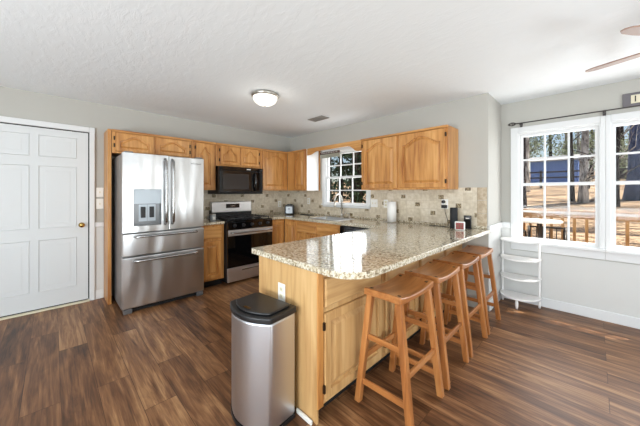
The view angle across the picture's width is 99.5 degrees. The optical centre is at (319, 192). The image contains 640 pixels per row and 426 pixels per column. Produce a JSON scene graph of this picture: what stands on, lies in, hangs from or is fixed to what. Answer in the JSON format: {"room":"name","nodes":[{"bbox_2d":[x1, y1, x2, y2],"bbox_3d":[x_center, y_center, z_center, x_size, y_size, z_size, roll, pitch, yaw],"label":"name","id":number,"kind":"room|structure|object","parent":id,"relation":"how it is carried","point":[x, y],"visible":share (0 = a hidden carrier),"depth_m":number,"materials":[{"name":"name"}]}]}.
{"room":"kitchen","nodes":[
{"label":"kitchen","id":0,"kind":"room"},
{"bbox_2d":[0,86,289,312],"bbox_3d":[-2.916,0.106,3.336,6.620,2.440,0.120,0,0,-45],"label":"wall","id":1,"kind":"structure","parent":0,"point":[16,103],"depth_m":3.45,"materials":[{"name":"grey paint"}]},
{"bbox_2d":[0,116,94,320],"bbox_3d":[-3.146,0.264,2.967,1.053,2.125,0.082,0,0,-45],"label":"door","id":2,"kind":"structure","parent":1,"relation":"in","point":[47,169],"depth_m":3.06,"materials":[{"name":"white"}]},
{"bbox_2d":[95,226,103,289],"bbox_3d":[-2.766,0.822,3.395,0.086,0.790,0.005,0,0,-45],"label":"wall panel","id":3,"kind":"structure","parent":1,"relation":"attached to","point":[99,231],"depth_m":3.39,"materials":[{"name":"white paint"}]},
{"bbox_2d":[95,289,103,298],"bbox_3d":[-2.762,1.272,3.392,0.086,0.110,0.015,0,0,-45],"label":"baseboard","id":4,"kind":"structure","parent":1,"relation":"attached to","point":[99,294],"depth_m":3.39,"materials":[{"name":"white wood"}]},
{"bbox_2d":[95,222,103,226],"bbox_3d":[-2.758,0.399,3.387,0.086,0.055,0.027,0,0,-45],"label":"trim","id":5,"kind":"structure","parent":1,"relation":"attached to","point":[97,224],"depth_m":3.38,"materials":[{"name":"white plastic"}]},
{"bbox_2d":[96,199,102,208],"bbox_3d":[-2.759,0.141,3.395,0.072,0.125,0.016,0,0,-45],"label":"light switch","id":6,"kind":"object","parent":1,"relation":"attached to","point":[99,202],"visible":1,"depth_m":3.39,"materials":[{"name":"white plastic"}]},
{"bbox_2d":[96,188,102,196],"bbox_3d":[-2.759,-0.004,3.395,0.072,0.115,0.016,0,0,-45],"label":"light switch","id":7,"kind":"object","parent":1,"relation":"attached to","point":[99,191],"visible":1,"depth_m":3.39,"materials":[{"name":"white plastic"}]},
{"bbox_2d":[111,129,191,157],"bbox_3d":[-2.260,-0.614,3.647,0.902,0.280,0.351,0,0,-45],"label":"upper cabinet","id":8,"kind":"object","parent":1,"relation":"attached to","point":[121,140],"visible":0.92,"depth_m":3.47,"materials":[{"name":"brown wood"}]},
{"bbox_2d":[191,139,215,189],"bbox_3d":[-1.812,-0.395,4.090,0.347,0.718,0.351,0,0,-45],"label":"upper cabinet","id":9,"kind":"object","parent":1,"relation":"attached to","point":[205,150],"visible":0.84,"depth_m":4.00,"materials":[{"name":"brown wood"}]},
{"bbox_2d":[208,166,262,193],"bbox_3d":[-1.361,-0.188,4.439,0.760,0.425,0.485,0,0,-45],"label":"microwave","id":10,"kind":"object","parent":1,"relation":"attached to","point":[228,180],"visible":0.97,"depth_m":4.26,"materials":[{"name":"black plastic"}]},
{"bbox_2d":[215,143,260,168],"bbox_3d":[-1.409,-0.581,4.487,0.772,0.345,0.351,0,0,-45],"label":"upper cabinet","id":11,"kind":"object","parent":1,"relation":"attached to","point":[229,155],"visible":0.94,"depth_m":4.33,"materials":[{"name":"brown wood"}]},
{"bbox_2d":[260,149,286,190],"bbox_3d":[-0.923,-0.395,4.968,0.587,0.718,0.350,0,0,-45],"label":"upper cabinet","id":12,"kind":"object","parent":1,"relation":"attached to","point":[273,163],"visible":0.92,"depth_m":4.84,"materials":[{"name":"brown wood"}]},
{"bbox_2d":[0,0,639,137],"bbox_3d":[-0.207,-1.163,0.867,7.205,0.100,7.400,0,0,-45],"label":"ceiling","id":13,"kind":"structure","parent":0,"point":[347,62],"depth_m":2.12,"materials":[{"name":"white paint"}]},
{"bbox_2d":[251,90,278,106],"bbox_3d":[-0.623,-1.042,3.078,0.310,0.140,0.310,0,0,-45],"label":"ceiling light","id":14,"kind":"object","parent":13,"relation":"attached to","point":[265,98],"visible":1,"depth_m":2.98,"materials":[{"name":"white glass"}]},
{"bbox_2d":[308,115,328,121],"bbox_3d":[-0.026,-1.107,4.068,0.160,0.012,0.300,0,0,-45],"label":"ceiling vent","id":15,"kind":"object","parent":13,"relation":"in","point":[319,118],"visible":1,"depth_m":4.04,"materials":[{"name":"grey metal"}]},
{"bbox_2d":[585,25,639,71],"bbox_3d":[2.161,-0.980,1.524,0.931,0.265,0.960,0,0,-45],"label":"ceiling fan","id":16,"kind":"object","parent":13,"relation":"hanging from","point":[633,30],"visible":1,"depth_m":1.74,"materials":[{"name":"brown metal"}]},
{"bbox_2d":[0,276,639,425],"bbox_3d":[-0.207,1.377,0.867,7.205,0.100,7.400,0,0,-45],"label":"floor","id":17,"kind":"structure","parent":0,"point":[91,363],"depth_m":2.00,"materials":[{"name":"brown wood"}]},
{"bbox_2d":[104,129,110,304],"bbox_3d":[-2.606,0.286,3.323,0.035,2.080,0.326,0,0,-45],"label":"panel","id":18,"kind":"object","parent":17,"relation":"on","point":[107,134],"visible":1,"depth_m":3.21,"materials":[{"name":"brown wood"}]},
{"bbox_2d":[112,151,203,314],"bbox_3d":[-2.055,0.438,3.459,0.866,1.778,0.835,0,0,-45],"label":"refrigerator","id":19,"kind":"object","parent":17,"relation":"on","point":[158,200],"visible":1,"depth_m":3.17,"materials":[{"name":"grey metal"}]},
{"bbox_2d":[203,224,223,287],"bbox_3d":[-1.704,0.889,3.984,0.332,0.874,0.621,0,0,-45],"label":"base cabinet","id":20,"kind":"object","parent":17,"relation":"on","point":[213,246],"visible":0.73,"depth_m":3.78,"materials":[{"name":"brown wood"}]},
{"bbox_2d":[204,218,224,225],"bbox_3d":[-1.708,0.431,3.990,0.337,0.037,0.643,0,0,-45],"label":"countertop","id":21,"kind":"structure","parent":20,"relation":"on","point":[206,221],"depth_m":3.83,"materials":[{"name":"stone"}]},
{"bbox_2d":[210,214,215,220],"bbox_3d":[-1.561,0.361,3.943,0.086,0.102,0.087,0,0,-45],"label":"candle jar","id":22,"kind":"object","parent":21,"relation":"on","point":[212,216],"visible":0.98,"depth_m":3.91,"materials":[{"name":"grey"}]},
{"bbox_2d":[209,201,272,282],"bbox_3d":[-1.257,0.724,4.329,0.762,1.146,0.748,0,0,-45],"label":"range","id":23,"kind":"object","parent":17,"relation":"on","point":[244,231],"visible":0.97,"depth_m":4.08,"materials":[{"name":"silver metal"}]},
{"bbox_2d":[209,214,271,221],"bbox_3d":[-1.263,0.402,4.336,0.762,0.048,0.620,0,0,-45],"label":"cooktop","id":24,"kind":"object","parent":23,"relation":"in","point":[221,217],"depth_m":4.27,"materials":[{"name":"black metal"}]},
{"bbox_2d":[230,292,295,425],"bbox_3d":[-0.369,0.994,1.626,0.388,0.664,0.292,0,0,39],"label":"trash can","id":25,"kind":"object","parent":17,"relation":"on","point":[263,326],"visible":1,"depth_m":1.51,"materials":[{"name":"silver metal"}]},
{"bbox_2d":[272,219,283,244],"bbox_3d":[-0.920,0.889,4.758,0.292,0.874,0.621,0,0,-45],"label":"base cabinet","id":26,"kind":"object","parent":17,"relation":"on","point":[278,224],"visible":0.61,"depth_m":4.54,"materials":[{"name":"brown wood"}]},
{"bbox_2d":[285,219,296,241],"bbox_3d":[-0.286,0.889,4.742,0.621,0.874,0.322,0,0,-45],"label":"base cabinet","id":27,"kind":"object","parent":17,"relation":"on","point":[290,225],"visible":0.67,"depth_m":4.51,"materials":[{"name":"brown wood"}]},
{"bbox_2d":[296,408,312,425],"bbox_3d":[-0.093,1.312,1.588,0.016,0.028,0.135,0,0,-45],"label":"trim","id":28,"kind":"structure","parent":17,"relation":"on","point":[299,412],"depth_m":1.58,"materials":[{"name":"white wood"}]},
{"bbox_2d":[297,220,340,239],"bbox_3d":[0.160,0.889,4.291,0.621,0.874,0.937,0,0,-45],"label":"base cabinet","id":29,"kind":"object","parent":17,"relation":"on","point":[305,229],"visible":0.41,"depth_m":4.11,"materials":[{"name":"brown wood"}]},
{"bbox_2d":[259,256,381,424],"bbox_3d":[0.014,0.889,1.968,0.660,0.874,0.625,0,0,-45],"label":"base cabinet","id":30,"kind":"object","parent":17,"relation":"on","point":[329,314],"visible":0.6,"depth_m":1.64,"materials":[{"name":"brown wood"}]},
{"bbox_2d":[278,282,284,301],"bbox_3d":[-0.250,0.648,1.757,0.009,0.117,0.072,0,0,-45],"label":"wall outlet","id":31,"kind":"object","parent":30,"relation":"attached to","point":[281,287],"visible":0.87,"depth_m":1.75,"materials":[{"name":"white plastic"}]},
{"bbox_2d":[252,213,489,279],"bbox_3d":[-0.215,0.431,3.421,2.413,0.037,3.550,0,0,-45],"label":"countertop","id":32,"kind":"structure","parent":30,"relation":"on","point":[385,247],"depth_m":2.03,"materials":[{"name":"stone"}]},
{"bbox_2d":[284,204,294,213],"bbox_3d":[-0.578,0.312,5.139,0.176,0.187,0.200,0,0,0],"label":"toaster","id":33,"kind":"object","parent":32,"relation":"on","point":[289,208],"visible":1,"depth_m":5.07,"materials":[{"name":"silver plastic"}]},
{"bbox_2d":[312,216,350,225],"bbox_3d":[0.180,0.504,4.257,0.404,0.196,0.604,0,0,-45],"label":"sink","id":34,"kind":"object","parent":32,"relation":"in","point":[321,218],"visible":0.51,"depth_m":4.41,"materials":[{"name":"silver metal"}]},
{"bbox_2d":[334,194,345,217],"bbox_3d":[0.321,0.214,4.336,0.216,0.394,0.122,0,0,-45],"label":"faucet","id":35,"kind":"object","parent":32,"relation":"on","point":[342,214],"visible":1,"depth_m":4.38,"materials":[{"name":"silver metal"}]},
{"bbox_2d":[254,212,486,228],"bbox_3d":[0.304,0.397,3.957,0.924,0.030,3.518,0,0,-45],"label":"granite upstand","id":36,"kind":"object","parent":32,"relation":"on","point":[369,218],"visible":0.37,"depth_m":4.04,"materials":[{"name":"beige stone"}]},
{"bbox_2d":[386,200,396,222],"bbox_3d":[0.990,0.259,3.736,0.150,0.305,0.150,0,0,-45],"label":"paper towel roll","id":37,"kind":"object","parent":32,"relation":"on","point":[391,206],"visible":0.99,"depth_m":3.68,"materials":[{"name":"white paper"}]},
{"bbox_2d":[431,205,448,226],"bbox_3d":[1.476,0.283,3.338,0.088,0.258,0.238,0,0,-45],"label":"plug","id":38,"kind":"object","parent":32,"relation":"on","point":[442,206],"visible":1,"depth_m":3.31,"materials":[{"name":"black"}]},
{"bbox_2d":[450,207,457,227],"bbox_3d":[1.556,0.293,3.149,0.083,0.237,0.083,0,0,-45],"label":"smart speaker","id":39,"kind":"object","parent":32,"relation":"on","point":[453,210],"visible":0.94,"depth_m":3.12},
{"bbox_2d":[455,221,464,230],"bbox_3d":[1.529,0.364,2.961,0.100,0.095,0.046,0,0,31],"label":"clock","id":40,"kind":"object","parent":32,"relation":"on","point":[459,225],"visible":1,"depth_m":2.94,"materials":[{"name":"white plastic"}]},
{"bbox_2d":[464,215,471,228],"bbox_3d":[1.692,0.337,3.096,0.078,0.150,0.060,0,0,41],"label":"photo frame","id":41,"kind":"object","parent":32,"relation":"on","point":[467,219],"visible":0.83,"depth_m":3.07,"materials":[{"name":"black plastic"}]},
{"bbox_2d":[340,225,369,233],"bbox_3d":[0.693,0.882,3.709,0.641,0.848,0.622,0,0,-45],"label":"dishwasher","id":42,"kind":"object","parent":17,"relation":"on","point":[343,229],"visible":0.16,"depth_m":3.61,"materials":[{"name":"black plastic"}]},
{"bbox_2d":[373,261,417,367],"bbox_3d":[0.454,0.889,2.402,0.565,0.874,0.625,0,0,-45],"label":"base cabinet","id":43,"kind":"object","parent":17,"relation":"on","point":[387,307],"visible":0.1,"depth_m":2.07,"materials":[{"name":"brown wood"}]},
{"bbox_2d":[354,273,444,425],"bbox_3d":[0.516,0.957,1.750,0.448,0.738,0.393,0,0,-45],"label":"bar stool","id":44,"kind":"object","parent":17,"relation":"on","point":[401,289],"visible":1,"depth_m":1.69,"materials":[{"name":"brown wood"}]},
{"bbox_2d":[409,251,443,338],"bbox_3d":[0.863,0.889,2.806,0.575,0.874,0.625,0,0,-45],"label":"base cabinet","id":45,"kind":"object","parent":17,"relation":"on","point":[439,255],"visible":0.06,"depth_m":2.48,"materials":[{"name":"brown wood"}]},
{"bbox_2d":[396,261,469,390],"bbox_3d":[0.879,0.957,2.109,0.393,0.738,0.448,0,0,45],"label":"bar stool","id":46,"kind":"object","parent":17,"relation":"on","point":[437,272],"visible":0.85,"depth_m":2.04,"materials":[{"name":"brown wood"}]},
{"bbox_2d":[443,244,461,311],"bbox_3d":[1.270,0.889,3.208,0.560,0.874,0.625,0,0,-45],"label":"base cabinet","id":47,"kind":"object","parent":17,"relation":"on","point":[458,247],"visible":0.02,"depth_m":2.85,"materials":[{"name":"brown wood"}]},
{"bbox_2d":[426,252,487,357],"bbox_3d":[1.242,0.957,2.467,0.448,0.738,0.393,0,0,-44],"label":"bar stool","id":48,"kind":"object","parent":17,"relation":"on","point":[463,260],"visible":0.77,"depth_m":2.46,"materials":[{"name":"brown wood"}]},
{"bbox_2d":[448,245,500,334],"bbox_3d":[1.596,0.957,2.816,0.448,0.738,0.393,0,0,-45],"label":"bar stool","id":49,"kind":"object","parent":17,"relation":"on","point":[482,252],"visible":0.69,"depth_m":2.82,"materials":[{"name":"brown wood"}]},
{"bbox_2d":[500,237,541,308],"bbox_3d":[2.312,0.940,3.155,0.265,0.774,0.396,0,0,-45],"label":"corner shelf","id":50,"kind":"object","parent":17,"relation":"on","point":[516,296],"visible":1,"depth_m":3.11,"materials":[{"name":"white laminate"}]},
{"bbox_2d":[290,93,490,309],"bbox_3d":[0.679,0.106,4.321,0.120,2.440,3.530,0,0,-45],"label":"wall","id":51,"kind":"structure","parent":0,"point":[471,116],"depth_m":3.23,"materials":[{"name":"grey paint"}]},
{"bbox_2d":[287,149,319,190],"bbox_3d":[-0.306,-0.395,4.979,0.350,0.718,0.540,0,0,-45],"label":"upper cabinet","id":52,"kind":"object","parent":51,"relation":"attached to","point":[303,169],"visible":0.99,"depth_m":4.81,"materials":[{"name":"brown wood"}]},
{"bbox_2d":[204,187,476,225],"bbox_3d":[-0.130,0.162,3.599,2.044,0.440,3.419,0,0,-45],"label":"backsplash","id":53,"kind":"structure","parent":51,"relation":"attached to","point":[411,205],"depth_m":3.93,"materials":[{"name":"tile"}]},
{"bbox_2d":[321,147,370,208],"bbox_3d":[0.434,-0.249,4.520,0.150,0.999,1.033,0,0,-45],"label":"window","id":54,"kind":"structure","parent":51,"relation":"in","point":[344,150],"depth_m":4.61,"materials":[{"name":"white"}]},
{"bbox_2d":[320,150,339,158],"bbox_3d":[0.181,-0.667,4.645,0.077,0.136,0.450,0,0,-45],"label":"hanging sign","id":55,"kind":"object","parent":54,"relation":"hanging from","point":[336,153],"visible":1,"depth_m":4.60,"materials":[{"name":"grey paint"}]},
{"bbox_2d":[371,199,377,206],"bbox_3d":[0.813,0.162,4.074,0.016,0.117,0.120,0,0,-45],"label":"light switch","id":56,"kind":"object","parent":51,"relation":"attached to","point":[374,202],"visible":1,"depth_m":4.07,"materials":[{"name":"white plastic"}]},
{"bbox_2d":[361,125,457,189],"bbox_3d":[1.114,-0.395,3.539,0.351,0.718,1.187,0,0,-45],"label":"upper cabinet","id":57,"kind":"object","parent":51,"relation":"attached to","point":[426,158],"visible":1,"depth_m":3.28,"materials":[{"name":"brown wood"}]},
{"bbox_2d":[307,140,361,154],"bbox_3d":[0.189,-0.674,4.277,0.020,0.160,1.152,0,0,-45],"label":"valance","id":58,"kind":"object","parent":57,"relation":"attached to","point":[356,145],"visible":1,"depth_m":4.14,"materials":[{"name":"brown wood"}]},
{"bbox_2d":[442,199,447,208],"bbox_3d":[1.540,0.141,3.343,0.009,0.117,0.078,0,0,-45],"label":"wall outlet","id":59,"kind":"object","parent":51,"relation":"attached to","point":[446,200],"visible":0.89,"depth_m":3.33,"materials":[{"name":"white plastic"}]},
{"bbox_2d":[477,187,486,226],"bbox_3d":[1.830,0.162,3.061,0.011,0.439,0.098,0,0,-45],"label":"trim","id":60,"kind":"structure","parent":51,"relation":"attached to","point":[481,191],"depth_m":3.06,"materials":[{"name":"tile"}]},
{"bbox_2d":[491,96,500,224],"bbox_3d":[2.135,0.106,3.363,0.605,2.440,0.120,0,0,-45],"label":"wall","id":61,"kind":"structure","parent":0,"point":[495,106],"depth_m":3.25,"materials":[{"name":"grey paint"}]},
{"bbox_2d":[488,228,501,301],"bbox_3d":[2.092,0.832,3.231,0.598,0.780,0.005,0,0,-45],"label":"trim","id":62,"kind":"structure","parent":61,"relation":"attached to","point":[494,241],"depth_m":3.26,"materials":[{"name":"white paint"}]},
{"bbox_2d":[488,291,501,311],"bbox_3d":[2.098,1.274,3.229,0.604,0.105,0.016,0,0,-45],"label":"baseboard","id":63,"kind":"structure","parent":61,"relation":"attached to","point":[490,308],"depth_m":3.09,"materials":[{"name":"white wood"}]},
{"bbox_2d":[488,222,502,231],"bbox_3d":[2.092,0.406,3.220,0.582,0.070,0.021,0,0,-45],"label":"trim","id":64,"kind":"structure","parent":61,"relation":"attached to","point":[499,225],"depth_m":3.16,"materials":[{"name":"white"}]},
{"bbox_2d":[501,78,639,264],"bbox_3d":[3.639,0.106,2.185,0.120,2.440,3.670,0,0,-45],"label":"wall","id":65,"kind":"structure","parent":0,"point":[609,96],"depth_m":3.09,"materials":[{"name":"grey paint"}]},
{"bbox_2d":[503,222,510,227],"bbox_3d":[2.334,0.406,3.404,0.021,0.070,0.099,0,0,-45],"label":"trim","id":66,"kind":"structure","parent":65,"relation":"attached to","point":[505,224],"depth_m":3.39,"materials":[{"name":"white"}]},
{"bbox_2d":[511,116,604,259],"bbox_3d":[2.673,-0.049,3.106,0.160,1.490,0.822,0,0,-45],"label":"window","id":67,"kind":"structure","parent":65,"relation":"in","point":[596,250],"depth_m":3.03,"materials":[{"name":"white wood"}]},
{"bbox_2d":[502,227,639,317],"bbox_3d":[3.596,0.832,2.138,0.005,0.780,3.663,0,0,-45],"label":"wainscoting","id":68,"kind":"structure","parent":65,"relation":"attached to","point":[614,287],"depth_m":2.93,"materials":[{"name":"white paint"}]},
{"bbox_2d":[504,290,639,328],"bbox_3d":[3.596,1.274,2.130,0.016,0.105,3.652,0,0,-45],"label":"baseboard","id":69,"kind":"structure","parent":65,"relation":"attached to","point":[620,319],"depth_m":2.86,"materials":[{"name":"white wood"}]},
{"bbox_2d":[508,105,639,126],"bbox_3d":[2.967,-0.821,2.701,0.108,0.064,1.824,0,0,-45],"label":"curtain rod","id":70,"kind":"object","parent":65,"relation":"attached to","point":[603,111],"visible":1,"depth_m":2.89,"materials":[{"name":"brown metal"}]},
{"bbox_2d":[605,111,639,263],"bbox_3d":[3.251,-0.049,2.520,0.160,1.490,0.822,0,0,-45],"label":"window","id":71,"kind":"structure","parent":65,"relation":"in","point":[613,252],"depth_m":2.76,"materials":[{"name":"white wood"}]},
{"bbox_2d":[622,92,639,106],"bbox_3d":[3.281,-0.911,2.442,0.024,0.135,0.740,0,0,-45],"label":"wall sign","id":72,"kind":"object","parent":65,"relation":"attached to","point":[630,99],"visible":0.82,"depth_m":2.66,"materials":[{"name":"grey wood"}]},
{"bbox_3d":[1.926,1.349,5.082,1.443,0.035,12.200,0,0,-45],"label":"floor","id":73,"kind":"structure","parent":0,"visible":0},
{"bbox_2d":[342,202,639,246],"bbox_3d":[2.360,1.000,5.651,0.180,1.453,12.000,0,0,-45],"label":"deck railing","id":74,"kind":"object","parent":73,"relation":"attached to","point":[627,219],"visible":0.04,"depth_m":4.07,"materials":[{"name":"brown wood"}]},
{"bbox_2d":[523,218,562,237],"bbox_3d":[2.938,0.866,4.226,0.520,0.931,1.280,0,0,-45],"label":"patio table","id":75,"kind":"object","parent":73,"relation":"on","point":[539,222],"visible":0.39,"depth_m":3.87,"materials":[{"name":"white"}]},
{"bbox_2d":[523,225,566,240],"bbox_3d":[3.332,0.929,4.025,0.548,0.806,0.508,0,0,-45],"label":"patio chair","id":76,"kind":"object","parent":73,"relation":"on","point":[527,234],"visible":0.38,"depth_m":4.16,"materials":[{"name":"brown metal"}]},
{"label":"outside","id":77,"kind":"structure","parent":0,"visible":0},
{"bbox_2d":[330,171,639,247],"bbox_3d":[20.978,-1.117,30.360,64.000,5.786,85.000,0,0,-45],"label":"ground","id":78,"kind":"structure","parent":77,"point":[556,195],"depth_m":12.42,"materials":[{"name":"brown soil"}]},
{"bbox_2d":[330,157,348,198],"bbox_3d":[1.190,-5.771,26.097,5.559,13.001,5.426,0,0,-45],"label":"pine tree","id":79,"kind":"object","parent":78,"relation":"on","point":[330,157],"visible":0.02,"depth_m":25.93,"materials":[{"name":"green plant"}]},
{"bbox_2d":[330,152,365,202],"bbox_3d":[2.127,-3.237,15.903,3.275,9.002,4.393,0,0,-20],"label":"pine tree","id":80,"kind":"object","parent":78,"relation":"on","point":[356,196],"visible":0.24,"depth_m":15.81,"materials":[{"name":"green plant"}]},
{"bbox_2d":[330,154,365,201],"bbox_3d":[1.827,-4.985,21.552,4.939,12.001,4.316,0,0,14],"label":"pine tree","id":81,"kind":"object","parent":78,"relation":"on","point":[337,162],"visible":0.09,"depth_m":21.18,"materials":[{"name":"green plant"}]},
{"bbox_2d":[330,152,365,202],"bbox_3d":[2.805,-4.379,18.792,5.036,11.220,3.898,0,0,-9],"label":"pine tree","id":82,"kind":"object","parent":78,"relation":"on","point":[358,153],"visible":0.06,"depth_m":18.45,"materials":[{"name":"green plant"}]},
{"bbox_2d":[523,137,526,208],"bbox_3d":[9.911,-4.689,12.862,3.377,11.531,6.007,0,0,15],"label":"bare tree","id":83,"kind":"object","parent":78,"relation":"on","point":[524,138],"visible":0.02,"depth_m":12.57,"materials":[{"name":"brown plant"}]},
{"bbox_2d":[526,137,530,191],"bbox_3d":[16.155,-6.923,20.225,7.009,13.957,6.032,0,0,16],"label":"bare tree","id":84,"kind":"object","parent":78,"relation":"on","point":[528,189],"visible":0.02,"depth_m":19.81,"materials":[{"name":"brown plant"}]},
{"bbox_2d":[529,134,566,157],"bbox_3d":[25.234,-8.547,33.559,7.120,14.304,7.002,0,0,-6],"label":"bare tree","id":85,"kind":"object","parent":78,"relation":"on","point":[535,144],"visible":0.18,"depth_m":32.90,"materials":[{"name":"green plant"}]},
{"bbox_2d":[529,132,575,156],"bbox_3d":[30.394,-8.459,34.683,7.133,14.391,7.233,0,0,4],"label":"bare tree","id":86,"kind":"object","parent":78,"relation":"on","point":[551,136],"visible":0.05,"depth_m":34.63,"materials":[{"name":"green plant"}]},
{"bbox_2d":[529,154,580,182],"bbox_3d":[24.928,-2.336,28.780,3.800,3.100,4.200,0,0,-45],"label":"garden shed","id":87,"kind":"object","parent":78,"relation":"on","point":[551,164],"visible":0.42,"depth_m":27.76,"materials":[{"name":"blue"}]},
{"bbox_2d":[546,129,594,172],"bbox_3d":[30.162,-8.676,30.662,7.937,14.324,7.604,0,0,37],"label":"bare tree","id":88,"kind":"object","parent":78,"relation":"on","point":[578,132],"visible":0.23,"depth_m":30.66,"materials":[{"name":"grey plant"}]},
{"bbox_2d":[552,130,594,155],"bbox_3d":[33.117,-8.239,35.432,7.384,12.443,6.550,0,0,-34],"label":"bare tree","id":89,"kind":"object","parent":78,"relation":"on","point":[566,134],"visible":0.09,"depth_m":35.74,"materials":[{"name":"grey plant"}]},
{"bbox_2d":[570,132,580,200],"bbox_3d":[13.775,-6.079,15.814,5.280,13.289,5.878,0,0,13],"label":"bare tree","id":90,"kind":"object","parent":78,"relation":"on","point":[572,187],"visible":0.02,"depth_m":14.93,"materials":[{"name":"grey plant"}]},
{"bbox_2d":[530,168,627,188],"bbox_3d":[17.231,-0.816,23.147,0.190,1.950,32.000,0,0,-45],"label":"rail fence","id":91,"kind":"object","parent":78,"relation":"on","point":[540,172],"visible":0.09,"depth_m":21.47,"materials":[{"name":"grey"}]},
{"bbox_2d":[574,129,594,174],"bbox_3d":[36.252,-10.419,35.558,7.128,16.434,7.225,0,0,14],"label":"bare tree","id":92,"kind":"object","parent":78,"relation":"on","point":[590,165],"visible":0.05,"depth_m":35.55,"materials":[{"name":"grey plant"}]},
{"bbox_2d":[554,126,639,206],"bbox_3d":[13.123,-3.251,12.681,3.942,7.982,3.034,0,0,-9],"label":"bare tree","id":93,"kind":"object","parent":78,"relation":"on","point":[618,174],"visible":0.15,"depth_m":12.12,"materials":[{"name":"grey plant"}]},
{"bbox_2d":[574,126,628,178],"bbox_3d":[30.335,-8.582,27.030,6.058,14.605,8.599,0,0,-29],"label":"bare tree","id":94,"kind":"object","parent":78,"relation":"on","point":[622,127],"visible":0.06,"depth_m":27.29,"materials":[{"name":"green plant"}]},
{"bbox_2d":[572,124,639,202],"bbox_3d":[13.934,-5.517,14.272,4.241,12.312,6.680,0,0,4],"label":"bare tree","id":95,"kind":"object","parent":78,"relation":"on","point":[583,190],"visible":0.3,"depth_m":13.93,"materials":[{"name":"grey plant"}]},
{"bbox_2d":[594,130,628,179],"bbox_3d":[27.809,-6.449,23.085,5.282,10.905,8.048,0,0,-21],"label":"bare tree","id":96,"kind":"object","parent":78,"relation":"on","point":[625,157],"visible":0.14,"depth_m":24.09,"materials":[{"name":"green plant"}]},
{"bbox_2d":[622,124,639,200],"bbox_3d":[16.683,-7.685,13.194,8.869,16.296,6.139,0,0,-26],"label":"bare tree","id":97,"kind":"object","parent":78,"relation":"on","point":[631,191],"visible":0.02,"depth_m":13.78,"materials":[{"name":"blue plant"}]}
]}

